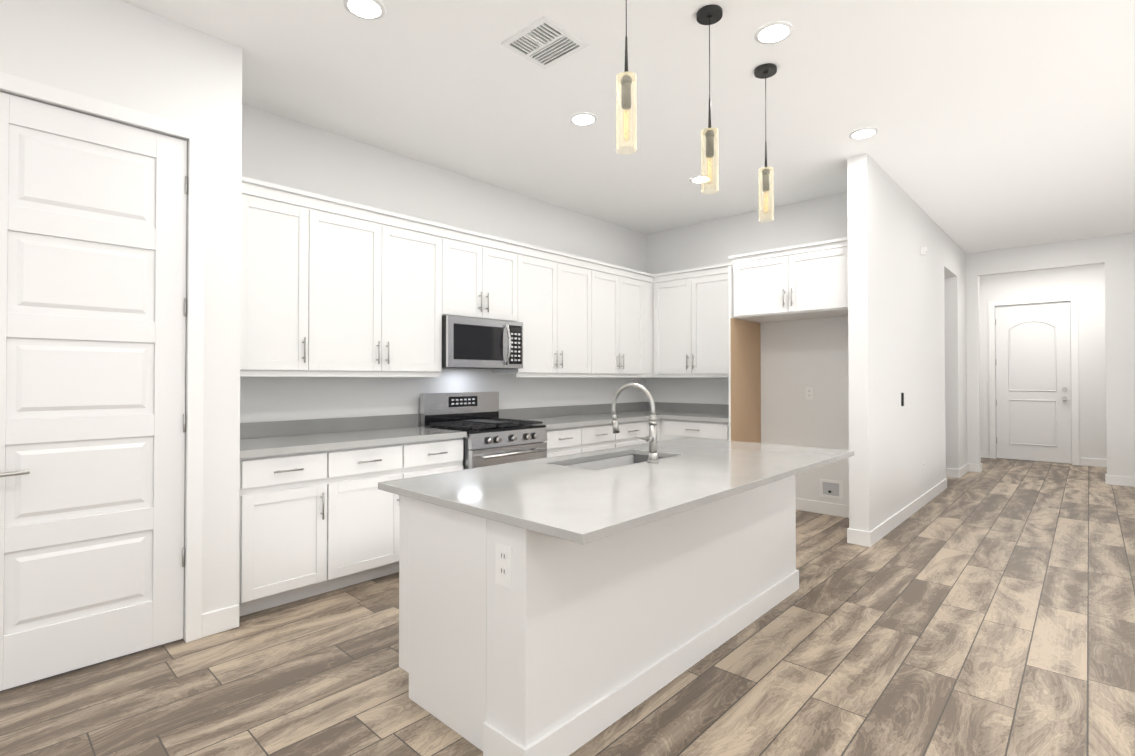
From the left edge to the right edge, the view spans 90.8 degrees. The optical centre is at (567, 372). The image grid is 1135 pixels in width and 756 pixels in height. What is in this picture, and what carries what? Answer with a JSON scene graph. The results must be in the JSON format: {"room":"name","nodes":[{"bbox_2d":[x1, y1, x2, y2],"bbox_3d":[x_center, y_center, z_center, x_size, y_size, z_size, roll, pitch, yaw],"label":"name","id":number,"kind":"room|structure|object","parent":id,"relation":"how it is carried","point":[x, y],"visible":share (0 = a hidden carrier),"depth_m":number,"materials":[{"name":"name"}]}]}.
{"room":"kitchen","nodes":[
{"label":"kitchen","id":0,"kind":"room"},
{"bbox_2d":[0,0,241,613],"bbox_3d":[-3.317,-0.206,1.692,0.660,3.030,4.000,-1,-1,43],"label":"wall","id":1,"kind":"structure","parent":0,"point":[121,53],"depth_m":2.81,"materials":[{"name":"white paint"}]},
{"bbox_2d":[0,92,187,690],"bbox_3d":[-2.130,0.077,2.478,0.102,2.456,0.752,-1,-1,43],"label":"pantry door","id":2,"kind":"structure","parent":1,"relation":"in","point":[93,240],"depth_m":2.50,"materials":[{"name":"white wood"}]},
{"bbox_2d":[0,72,205,642],"bbox_3d":[-2.169,0.049,2.514,0.136,2.538,0.891,-1,-1,43],"label":"door frame","id":3,"kind":"structure","parent":1,"relation":"attached to","point":[194,401],"depth_m":2.76,"materials":[{"name":"white wood"}]},
{"bbox_2d":[240,104,645,426],"bbox_3d":[-0.671,-0.168,5.104,0.120,3.030,4.840,-1,-1,43],"label":"wall","id":4,"kind":"structure","parent":0,"point":[283,151],"depth_m":4.39,"materials":[{"name":"white paint"}]},
{"bbox_2d":[240,176,323,371],"bbox_3d":[-1.859,-0.552,3.486,0.348,1.089,0.466,-1,-1,43],"label":"upper cabinet","id":5,"kind":"object","parent":4,"relation":"attached to","point":[282,229],"depth_m":3.38,"materials":[{"name":"white wood"}]},
{"bbox_2d":[320,196,451,375],"bbox_3d":[-1.405,-0.547,3.973,0.348,1.089,1.104,-1,-1,43],"label":"upper cabinet","id":6,"kind":"object","parent":4,"relation":"attached to","point":[332,287],"depth_m":3.86,"materials":[{"name":"white wood"}]},
{"bbox_2d":[452,228,519,321],"bbox_3d":[-0.810,-0.755,4.614,0.348,0.657,0.761,-1,-1,43],"label":"upper cabinet","id":7,"kind":"object","parent":4,"relation":"attached to","point":[485,269],"depth_m":4.51,"materials":[{"name":"white wood"}]},
{"bbox_2d":[442,315,522,368],"bbox_3d":[-0.759,-0.228,4.561,0.485,0.392,0.754,-1,-1,43],"label":"microwave","id":8,"kind":"object","parent":7,"relation":"attached to","point":[473,343],"visible":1,"depth_m":4.39,"materials":[{"name":"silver metal"}]},
{"bbox_2d":[492,244,595,375],"bbox_3d":[-0.221,-0.532,5.244,0.348,1.089,1.088,-1,-1,43],"label":"upper cabinet","id":9,"kind":"object","parent":4,"relation":"attached to","point":[558,291],"depth_m":5.12,"materials":[{"name":"white wood"}]},
{"bbox_2d":[596,264,639,375],"bbox_3d":[0.388,-0.525,5.897,0.348,1.089,0.939,-1,-1,43],"label":"upper cabinet","id":10,"kind":"object","parent":4,"relation":"attached to","point":[617,289],"depth_m":5.78,"materials":[{"name":"white wood"}]},
{"bbox_2d":[640,272,659,375],"bbox_3d":[0.782,-0.521,6.269,0.418,1.089,0.260,-1,-1,43],"label":"upper cabinet","id":11,"kind":"object","parent":4,"relation":"attached to","point":[649,283],"depth_m":6.21,"materials":[{"name":"white wood"}]},
{"bbox_2d":[0,458,1134,755],"bbox_3d":[2.396,1.355,3.596,9.600,0.050,14.600,-1,-1,43],"label":"floor","id":12,"kind":"structure","parent":0,"point":[990,610],"depth_m":2.48,"materials":[{"name":"brown wood"}]},
{"bbox_2d":[239,450,342,616],"bbox_3d":[-1.775,0.893,3.355,0.627,0.868,0.528,-1,-1,43],"label":"base cabinet","id":13,"kind":"object","parent":12,"relation":"on","point":[318,511],"depth_m":3.14,"materials":[{"name":"white wood"}]},
{"bbox_2d":[240,426,466,457],"bbox_3d":[-1.455,0.441,3.685,0.652,0.040,1.459,-1,-1,43],"label":"countertop","id":14,"kind":"structure","parent":13,"relation":"on","point":[338,439],"depth_m":3.52,"materials":[{"name":"grey stone"}]},
{"bbox_2d":[343,442,414,587],"bbox_3d":[-1.469,0.897,3.683,0.627,0.868,0.622,-1,-1,43],"label":"base cabinet","id":15,"kind":"object","parent":12,"relation":"on","point":[370,514],"depth_m":3.50,"materials":[{"name":"white wood"}]},
{"bbox_2d":[415,438,462,476],"bbox_3d":[-1.156,0.901,4.018,0.627,0.868,0.553,-1,-1,43],"label":"base cabinet","id":16,"kind":"object","parent":12,"relation":"on","point":[447,455],"depth_m":3.86,"materials":[{"name":"white wood"}]},
{"bbox_2d":[420,392,547,469],"bbox_3d":[-0.642,0.753,4.452,0.727,1.172,0.760,-1,-1,43],"label":"range","id":17,"kind":"object","parent":12,"relation":"on","point":[491,438],"visible":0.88,"depth_m":4.39,"materials":[{"name":"silver metal"}]},
{"bbox_2d":[543,426,586,456],"bbox_3d":[-0.249,0.911,4.992,0.627,0.868,0.549,-1,-1,43],"label":"base cabinet","id":18,"kind":"object","parent":12,"relation":"on","point":[573,440],"depth_m":4.80,"materials":[{"name":"white wood"}]},
{"bbox_2d":[399,475,798,755],"bbox_3d":[0.332,0.913,2.893,0.853,0.818,2.277,-1,-1,43],"label":"kitchen island","id":19,"kind":"object","parent":12,"relation":"on","point":[565,605],"depth_m":2.10,"materials":[{"name":"white paint"}]},
{"bbox_2d":[378,437,853,546],"bbox_3d":[0.471,0.487,2.889,1.160,0.030,2.495,-1,-1,43],"label":"island countertop","id":20,"kind":"structure","parent":19,"relation":"on","point":[556,499],"depth_m":2.32,"materials":[{"name":"grey stone"}]},
{"bbox_2d":[570,451,645,466],"bbox_3d":[0.275,0.610,3.074,0.368,0.235,0.788,-1,-1,43],"label":"sink","id":21,"kind":"object","parent":20,"relation":"in","point":[631,456],"depth_m":3.32,"materials":[{"name":"silver metal"}]},
{"bbox_2d":[611,383,661,462],"bbox_3d":[0.316,0.265,2.972,0.306,0.416,0.187,-1,-1,43],"label":"faucet","id":22,"kind":"object","parent":20,"relation":"on","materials":[{"name":"silver metal"}]},
{"bbox_2d":[587,422,622,451],"bbox_3d":[0.061,0.915,5.325,0.627,0.868,0.613,-1,-1,43],"label":"base cabinet","id":23,"kind":"object","parent":12,"relation":"on","point":[598,437],"depth_m":5.16,"materials":[{"name":"white wood"}]},
{"bbox_2d":[623,422,646,445],"bbox_3d":[0.373,0.919,5.659,0.627,0.868,0.561,-1,-1,43],"label":"base cabinet","id":24,"kind":"object","parent":12,"relation":"on","point":[630,429],"depth_m":5.51,"materials":[{"name":"white wood"}]},
{"bbox_2d":[663,418,758,442],"bbox_3d":[1.467,0.921,5.812,0.798,0.868,0.627,-1,-1,43],"label":"base cabinet","id":25,"kind":"object","parent":12,"relation":"on","point":[747,430],"depth_m":5.54,"materials":[{"name":"white wood"}]},
{"bbox_2d":[501,410,694,429],"bbox_3d":[0.376,0.463,5.649,0.652,0.040,2.359,-1,-1,43],"label":"countertop","id":26,"kind":"structure","parent":25,"relation":"on","point":[561,421],"depth_m":5.41,"materials":[{"name":"grey stone"}]},
{"bbox_2d":[663,414,758,421],"bbox_3d":[1.473,0.464,5.794,0.757,0.040,0.652,-1,-1,43],"label":"countertop","id":27,"kind":"structure","parent":25,"relation":"on","point":[678,417],"depth_m":5.58,"materials":[{"name":"grey stone"}]},
{"bbox_2d":[847,528,865,543],"bbox_3d":[2.481,1.285,4.691,0.015,0.115,0.844,-1,-1,43],"label":"baseboard","id":28,"kind":"structure","parent":12,"relation":"on","point":[853,535],"depth_m":4.35,"materials":[{"name":"white wood"}]},
{"bbox_2d":[981,451,1106,466],"bbox_3d":[7.350,1.327,8.540,2.549,0.115,0.014,-1,-1,43],"label":"baseboard","id":29,"kind":"structure","parent":12,"relation":"on","point":[984,454],"depth_m":8.23,"materials":[{"name":"white wood"}]},
{"bbox_2d":[121,0,1134,252],"bbox_3d":[2.396,-1.725,3.631,9.600,0.050,14.600,-1,-1,43],"label":"ceiling","id":30,"kind":"structure","parent":0,"point":[1001,124],"depth_m":3.48,"materials":[{"name":"white paint"}]},
{"bbox_2d":[343,0,384,19],"bbox_3d":[-0.950,-1.707,2.621,0.184,0.006,0.184,-1,-1,43],"label":"recessed light","id":31,"kind":"object","parent":30,"relation":"in","point":[367,9],"visible":1,"depth_m":2.62,"materials":[{"name":"white"}]},
{"bbox_2d":[501,16,587,68],"bbox_3d":[-0.119,-1.702,2.912,0.320,0.012,0.320,-1,-1,43],"label":"ceiling vent","id":32,"kind":"object","parent":30,"relation":"in","point":[543,42],"visible":1,"depth_m":2.90,"materials":[{"name":"white metal"}]},
{"bbox_2d":[570,113,596,125],"bbox_3d":[0.106,-1.695,3.755,0.184,0.006,0.184,-1,-1,43],"label":"recessed light","id":33,"kind":"object","parent":30,"relation":"in","point":[583,119],"visible":1,"depth_m":3.75,"materials":[{"name":"white plastic"}]},
{"bbox_2d":[616,0,636,153],"bbox_3d":[0.229,-1.288,2.180,0.120,0.854,0.120,-1,-1,43],"label":"pendant light","id":34,"kind":"object","parent":30,"relation":"hanging from","point":[626,81],"visible":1,"depth_m":2.17,"materials":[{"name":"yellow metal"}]},
{"bbox_2d":[690,175,710,182],"bbox_3d":[1.163,-1.682,4.889,0.184,0.006,0.184,-1,-1,43],"label":"recessed light","id":35,"kind":"object","parent":30,"relation":"in","point":[696,179],"visible":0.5,"depth_m":4.88,"materials":[{"name":"white"}]},
{"bbox_2d":[697,5,722,193],"bbox_3d":[0.675,-1.283,2.659,0.120,0.854,0.120,-1,-1,43],"label":"pendant light","id":36,"kind":"object","parent":30,"relation":"hanging from","point":[709,15],"visible":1,"depth_m":2.65,"materials":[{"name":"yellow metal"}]},
{"bbox_2d":[754,63,776,221],"bbox_3d":[1.115,-1.277,3.145,0.120,0.854,0.120,-1,-1,43],"label":"pendant light","id":37,"kind":"object","parent":30,"relation":"hanging from","point":[765,71],"visible":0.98,"depth_m":3.13,"materials":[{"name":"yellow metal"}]},
{"bbox_2d":[754,21,792,43],"bbox_3d":[1.038,-1.705,2.818,0.184,0.006,0.184,-1,-1,43],"label":"recessed light","id":38,"kind":"object","parent":30,"relation":"in","point":[775,32],"visible":1,"depth_m":2.81,"materials":[{"name":"white"}]},
{"bbox_2d":[849,128,877,138],"bbox_3d":[2.101,-1.692,3.974,0.184,0.006,0.184,-1,-1,43],"label":"recessed light","id":39,"kind":"object","parent":30,"relation":"in","point":[863,133],"visible":1,"depth_m":3.96,"materials":[{"name":"white plastic"}]},
{"bbox_2d":[645,192,848,517],"bbox_3d":[1.901,-0.159,5.924,2.525,3.030,0.134,-1,-1,43],"label":"wall","id":40,"kind":"structure","parent":0,"point":[798,357],"depth_m":5.56,"materials":[{"name":"white paint"}]},
{"bbox_2d":[660,264,728,375],"bbox_3d":[1.470,-0.524,6.017,1.049,1.089,0.347,-1,-1,43],"label":"upper cabinet","id":41,"kind":"object","parent":40,"relation":"attached to","point":[694,341],"depth_m":5.90,"materials":[{"name":"white wood"}]},
{"bbox_2d":[728,240,847,322],"bbox_3d":[2.174,-0.800,5.172,1.084,0.565,0.627,-1,-1,43],"label":"upper cabinet","id":42,"kind":"object","parent":40,"relation":"attached to","point":[805,281],"depth_m":4.95,"materials":[{"name":"white wood"}]},
{"bbox_2d":[806,387,813,399],"bbox_3d":[2.346,0.205,5.426,0.075,0.118,0.008,-1,-1,43],"label":"outlet","id":43,"kind":"object","parent":40,"relation":"attached to","point":[809,392],"visible":1,"depth_m":5.42,"materials":[{"name":"white plastic"}]},
{"bbox_2d":[820,479,841,499],"bbox_3d":[2.477,1.104,5.275,0.200,0.170,0.036,-1,-1,43],"label":"outlet box","id":44,"kind":"object","parent":40,"relation":"attached to","point":[831,489],"visible":1,"depth_m":5.28,"materials":[{"name":"white plastic"}]},
{"bbox_2d":[847,153,968,546],"bbox_3d":[3.880,-0.158,6.083,0.154,3.030,4.764,-1,-1,43],"label":"wall","id":45,"kind":"structure","parent":0,"point":[906,328],"depth_m":5.00,"materials":[{"name":"white paint"}]},
{"bbox_2d":[898,393,900,405],"bbox_3d":[2.976,0.246,5.009,0.008,0.118,0.075,-1,-1,43],"label":"light switch","id":46,"kind":"object","parent":45,"relation":"attached to","point":[899,396],"visible":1,"depth_m":4.99,"materials":[{"name":"white plastic"}]},
{"bbox_2d":[901,393,903,405],"bbox_3d":[3.023,0.246,5.051,0.020,0.120,0.025,-1,-1,43],"label":"keypad","id":47,"kind":"object","parent":45,"relation":"attached to","point":[902,399],"visible":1,"depth_m":5.04,"materials":[{"name":"black plastic"}]},
{"bbox_2d":[921,246,926,255],"bbox_3d":[3.632,-1.237,5.706,0.040,0.080,0.070,-1,-1,43],"label":"detector","id":48,"kind":"object","parent":45,"relation":"attached to","point":[923,250],"visible":1,"depth_m":5.68,"materials":[{"name":"white plastic"}]},
{"bbox_2d":[944,232,1134,486],"bbox_3d":[6.013,-0.143,7.422,9.500,3.030,0.136,-1,-1,43],"label":"wall","id":49,"kind":"structure","parent":0,"point":[1096,275],"depth_m":7.71,"materials":[{"name":"white paint"}]},
{"bbox_2d":[995,301,1071,463],"bbox_3d":[7.216,0.156,8.696,0.901,2.438,0.114,-1,-1,43],"label":"front door","id":50,"kind":"structure","parent":49,"relation":"in","point":[1033,382],"depth_m":8.69,"materials":[{"name":"white wood"}]},
{"bbox_2d":[988,295,1078,464],"bbox_3d":[7.247,0.119,8.728,1.070,2.535,0.138,-1,-1,43],"label":"door frame","id":51,"kind":"structure","parent":49,"relation":"attached to","point":[1073,299],"depth_m":8.55,"materials":[{"name":"white wood"}]}
]}

